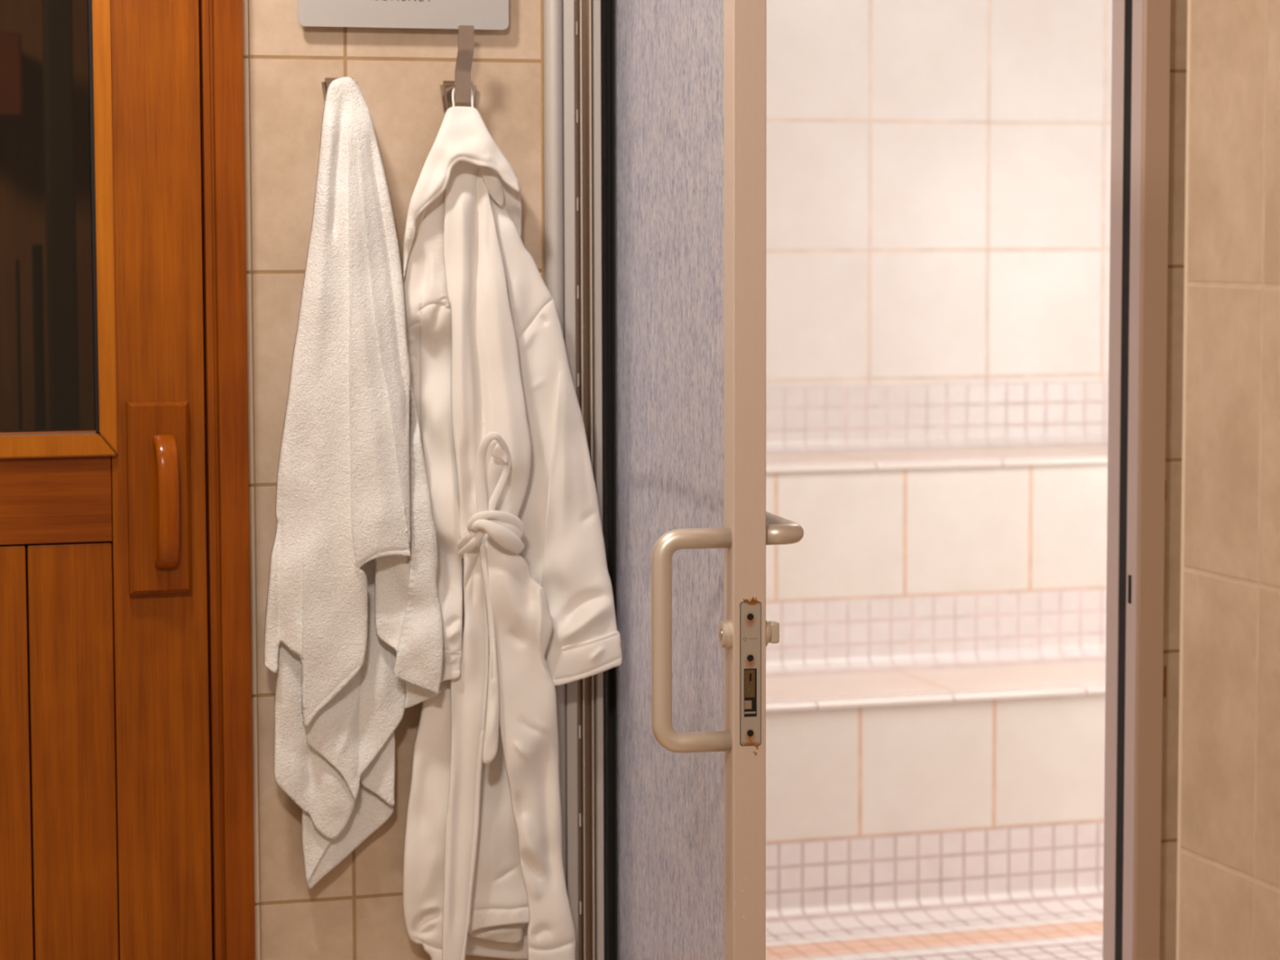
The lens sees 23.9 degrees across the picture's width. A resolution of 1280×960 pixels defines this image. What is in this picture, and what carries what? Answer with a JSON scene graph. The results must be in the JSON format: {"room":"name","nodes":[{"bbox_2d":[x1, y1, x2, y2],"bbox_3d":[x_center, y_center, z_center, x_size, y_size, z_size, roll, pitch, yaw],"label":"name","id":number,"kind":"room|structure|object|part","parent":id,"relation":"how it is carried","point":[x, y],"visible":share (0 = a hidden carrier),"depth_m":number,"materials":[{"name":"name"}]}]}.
{"room":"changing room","nodes":[
{"label":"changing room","id":0,"kind":"room"},
{"bbox_2d":[248,0,1187,959],"bbox_3d":[-0.417,-0.152,4.316,4.600,2.600,0.140,-2,5,-17],"label":"wall","id":1,"kind":"structure","parent":0,"point":[355,911],"depth_m":4.26,"materials":[{"name":"tile"}]},
{"bbox_2d":[0,0,212,959],"bbox_3d":[-1.063,0.135,4.028,0.979,2.040,0.104,-2,5,-17],"label":"door","id":2,"kind":"structure","parent":1,"relation":"in","point":[105,854],"depth_m":4.13,"materials":[{"name":"brown wood"}]},
{"bbox_3d":[-1.090,-0.432,3.989,0.736,0.764,0.007,-2,5,-17],"label":"glass pane","id":3,"kind":"part","parent":2,"relation":"part of","materials":[{"name":"black glass"}]},
{"bbox_3d":[-1.082,0.016,4.043,0.739,0.153,0.045,-2,5,-17],"label":"rail","id":4,"kind":"part","parent":2,"relation":"part of","materials":[{"name":"brown wood"}]},
{"bbox_3d":[-0.659,0.024,4.144,0.084,0.264,0.018,-2,5,-17],"label":"handle plate","id":5,"kind":"part","parent":2,"relation":"part of","materials":[{"name":"brown wood"}]},
{"bbox_3d":[-0.646,0.031,4.124,0.032,0.185,0.050,-2,5,-17],"label":"handle","id":6,"kind":"part","parent":2,"relation":"part of","materials":[{"name":"brown wood"}]},
{"bbox_2d":[198,0,255,959],"bbox_3d":[-0.588,0.111,4.240,0.057,2.090,0.142,-2,5,-17],"label":"trim","id":7,"kind":"structure","parent":1,"relation":"attached to","point":[220,21],"depth_m":4.17,"materials":[{"name":"brown wood"}]},
{"bbox_2d":[242,0,260,959],"bbox_3d":[-0.548,-0.143,4.217,0.010,2.600,0.031,-2,5,-17],"label":"trim","id":8,"kind":"structure","parent":1,"relation":"attached to","point":[245,2],"depth_m":4.21,"materials":[{"name":"wood"}]},
{"bbox_2d":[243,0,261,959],"bbox_3d":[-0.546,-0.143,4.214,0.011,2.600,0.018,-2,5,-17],"label":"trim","id":9,"kind":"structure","parent":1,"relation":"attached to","point":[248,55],"depth_m":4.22,"materials":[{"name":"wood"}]},
{"bbox_2d":[320,77,357,104],"bbox_3d":[-0.414,-0.533,4.191,0.051,0.050,0.042,-2,5,-17],"label":"wall hook","id":10,"kind":"object","parent":1,"relation":"attached to","point":[325,84],"visible":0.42,"depth_m":4.20,"materials":[{"name":"silver metal"}]},
{"bbox_2d":[263,76,443,888],"bbox_3d":[-0.402,0.011,4.196,0.248,1.135,0.091,-2,5,-17],"label":"bath towel","id":11,"kind":"object","parent":10,"relation":"hanging from","point":[353,635],"visible":1,"depth_m":4.17,"materials":[{"name":"white fabric"}]},
{"bbox_2d":[297,0,508,30],"bbox_3d":[-0.331,-0.685,4.215,0.300,0.110,0.022,-2,5,-17],"label":"wall sign","id":12,"kind":"object","parent":1,"relation":"attached to","point":[490,15],"visible":1,"depth_m":4.21,"materials":[{"name":"metal"}]},
{"bbox_2d":[439,25,475,113],"bbox_3d":[-0.248,-0.570,4.227,0.053,0.126,0.066,-2,5,-17],"label":"wall hook","id":13,"kind":"object","parent":1,"relation":"attached to","point":[462,84],"visible":0.87,"depth_m":4.21,"materials":[{"name":"silver metal"}]},
{"bbox_3d":[-0.256,-0.536,4.255,0.053,0.052,0.014,-2,5,-17],"label":"plate","id":14,"kind":"part","parent":13,"relation":"part of","materials":[{"name":"silver metal"}]},
{"bbox_2d":[402,88,622,959],"bbox_3d":[-0.181,0.083,4.267,0.315,1.276,0.124,-2,5,-17],"label":"bathrobe","id":15,"kind":"object","parent":13,"relation":"hanging from","point":[513,491],"visible":0.99,"depth_m":4.26,"materials":[{"name":"fabric"}]},
{"bbox_3d":[-0.293,0.468,4.282,0.086,0.505,0.030,-2,5,-17],"label":"panel","id":16,"kind":"part","parent":15,"relation":"part of","materials":[{"name":"fabric"}]},
{"bbox_2d":[402,106,521,279],"bbox_3d":[-0.243,-0.401,4.212,0.177,0.239,0.072,-2,5,-17],"label":"hood","id":17,"kind":"object","parent":15,"relation":"attached to","point":[468,192],"depth_m":4.21,"materials":[{"name":"fabric"}]},
{"bbox_3d":[-0.206,0.501,4.317,0.106,0.285,0.024,-2,5,-17],"label":"panel","id":18,"kind":"part","parent":15,"relation":"part of","materials":[{"name":"fabric"}]},
{"bbox_3d":[-0.153,0.397,4.285,0.140,0.648,0.043,-2,5,-17],"label":"panel","id":19,"kind":"part","parent":15,"relation":"part of","materials":[{"name":"fabric"}]},
{"bbox_2d":[540,0,544,282],"bbox_3d":[-0.138,0.086,4.352,0.003,2.120,0.005,-2,5,-17],"label":"trim","id":20,"kind":"structure","parent":1,"relation":"attached to","point":[541,1],"depth_m":4.30,"materials":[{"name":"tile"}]},
{"bbox_2d":[542,0,605,959],"bbox_3d":[-0.114,0.080,4.418,0.093,2.120,0.164,-2,5,-17],"label":"trim","id":21,"kind":"structure","parent":1,"relation":"attached to","point":[572,29],"depth_m":4.33,"materials":[{"name":"metal"}]},
{"bbox_2d":[602,0,804,959],"bbox_3d":[0.029,0.135,4.038,0.194,2.048,0.847,-1,5,-11],"label":"door","id":22,"kind":"structure","parent":1,"relation":"in","point":[688,527],"depth_m":3.89,"materials":[{"name":"metal"}]},
{"bbox_3d":[0.042,0.114,4.045,0.008,1.928,0.756,-1,5,-11],"label":"frosted panel","id":23,"kind":"part","parent":22,"relation":"part of","materials":[{"name":"grey glass"}]},
{"bbox_3d":[0.061,0.194,3.638,0.096,0.272,0.025,-1,5,-11],"label":"pull handle","id":24,"kind":"part","parent":22,"relation":"part of","materials":[{"name":"beige metal"}]},
{"bbox_3d":[0.133,0.233,3.636,0.025,0.173,0.002,-1,5,-11],"label":"lock plate","id":25,"kind":"part","parent":22,"relation":"part of","materials":[{"name":"silver metal"}]},
{"bbox_3d":[0.162,0.184,3.658,0.012,0.026,0.017,-1,5,-11],"label":"turn knob","id":26,"kind":"part","parent":22,"relation":"part of","materials":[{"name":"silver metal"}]},
{"bbox_3d":[0.096,0.034,4.044,0.056,0.025,0.826,-1,5,-11],"label":"grab rail","id":27,"kind":"part","parent":22,"relation":"part of","materials":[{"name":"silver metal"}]},
{"bbox_2d":[1102,0,1170,959],"bbox_3d":[0.764,0.058,4.657,0.045,2.120,0.110,-2,5,-17],"label":"trim","id":28,"kind":"structure","parent":1,"relation":"attached to","point":[1141,28],"depth_m":4.62,"materials":[{"name":"metal"}]},
{"bbox_2d":[1164,480,1166,697],"bbox_3d":[0.806,-0.016,4.641,0.011,0.707,0.004,-2,5,-17],"label":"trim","id":29,"kind":"structure","parent":1,"relation":"attached to","point":[1165,673],"depth_m":4.67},
{"bbox_2d":[765,909,1102,959],"bbox_3d":[0.937,0.993,5.616,3.200,0.100,1.440,-2,5,-17],"label":"floor","id":30,"kind":"structure","parent":0,"point":[1094,950],"depth_m":5.94,"materials":[{"name":"tile"}]},
{"bbox_2d":[765,920,1102,959],"bbox_3d":[0.797,0.907,6.055,3.200,0.003,0.108,-2,5,-17],"label":"trim","id":31,"kind":"structure","parent":30,"relation":"attached to","point":[1091,927],"depth_m":5.99,"materials":[{"name":"tile"}]},
{"bbox_2d":[765,914,1102,946],"bbox_3d":[0.774,0.901,6.128,3.200,0.003,0.044,-2,5,-17],"label":"trim","id":32,"kind":"structure","parent":30,"relation":"attached to","point":[1093,917],"depth_m":6.07,"materials":[{"name":"tile"}]},
{"bbox_2d":[765,660,1105,935],"bbox_3d":[0.672,0.701,6.434,3.198,0.547,0.538,-2,5,-17],"label":"tiled bench","id":33,"kind":"object","parent":30,"relation":"on","point":[938,795],"visible":0.4,"depth_m":6.25,"materials":[{"name":"tile"}]},
{"bbox_3d":[0.737,0.810,6.238,3.198,0.163,0.109,-2,5,-17],"label":"mosaic skirting","id":34,"kind":"part","parent":33,"relation":"part of","materials":[{"name":"white tile"}]},
{"bbox_2d":[765,444,1107,677],"bbox_3d":[0.533,0.171,6.829,3.198,0.451,0.503,-2,5,-17],"label":"tiled bench","id":35,"kind":"object","parent":33,"relation":"on","point":[934,558],"visible":0.27,"depth_m":6.67,"materials":[{"name":"tile"}]},
{"bbox_3d":[0.599,0.336,6.632,3.198,0.155,0.064,-2,5,-17],"label":"mosaic skirting","id":36,"kind":"part","parent":35,"relation":"part of","materials":[{"name":"white tile"}]},
{"bbox_2d":[777,933,1102,959],"bbox_3d":[0.822,0.913,5.976,3.200,0.003,0.056,-2,5,-17],"label":"trim","id":37,"kind":"structure","parent":30,"relation":"attached to","point":[1097,937],"depth_m":5.91,"materials":[{"name":"tile"}]},
{"bbox_2d":[765,0,1112,386],"bbox_3d":[0.441,-0.305,7.079,3.400,2.450,0.100,-2,5,-17],"label":"wall","id":38,"kind":"structure","parent":0,"point":[939,171],"depth_m":7.08,"materials":[{"name":"tile"}]},
{"bbox_2d":[765,380,1108,453],"bbox_3d":[0.461,-0.143,7.028,3.198,0.150,0.034,-2,5,-17],"label":"trim","id":39,"kind":"structure","parent":38,"relation":"attached to","point":[800,419],"depth_m":7.11,"materials":[{"name":"tile"}]},
{"bbox_2d":[1179,0,1279,959],"bbox_3d":[1.034,0.032,2.025,0.217,2.600,2.422,-2,5,-17],"label":"wall","id":40,"kind":"structure","parent":0,"point":[1229,900],"depth_m":3.05,"materials":[{"name":"tile"}]},
{"bbox_2d":[1176,0,1191,959],"bbox_3d":[0.567,-0.058,3.142,0.005,2.600,0.006,-2,5,-17],"label":"trim","id":41,"kind":"structure","parent":40,"relation":"attached to","point":[1188,18],"depth_m":3.14,"materials":[{"name":"tile"}]}
]}

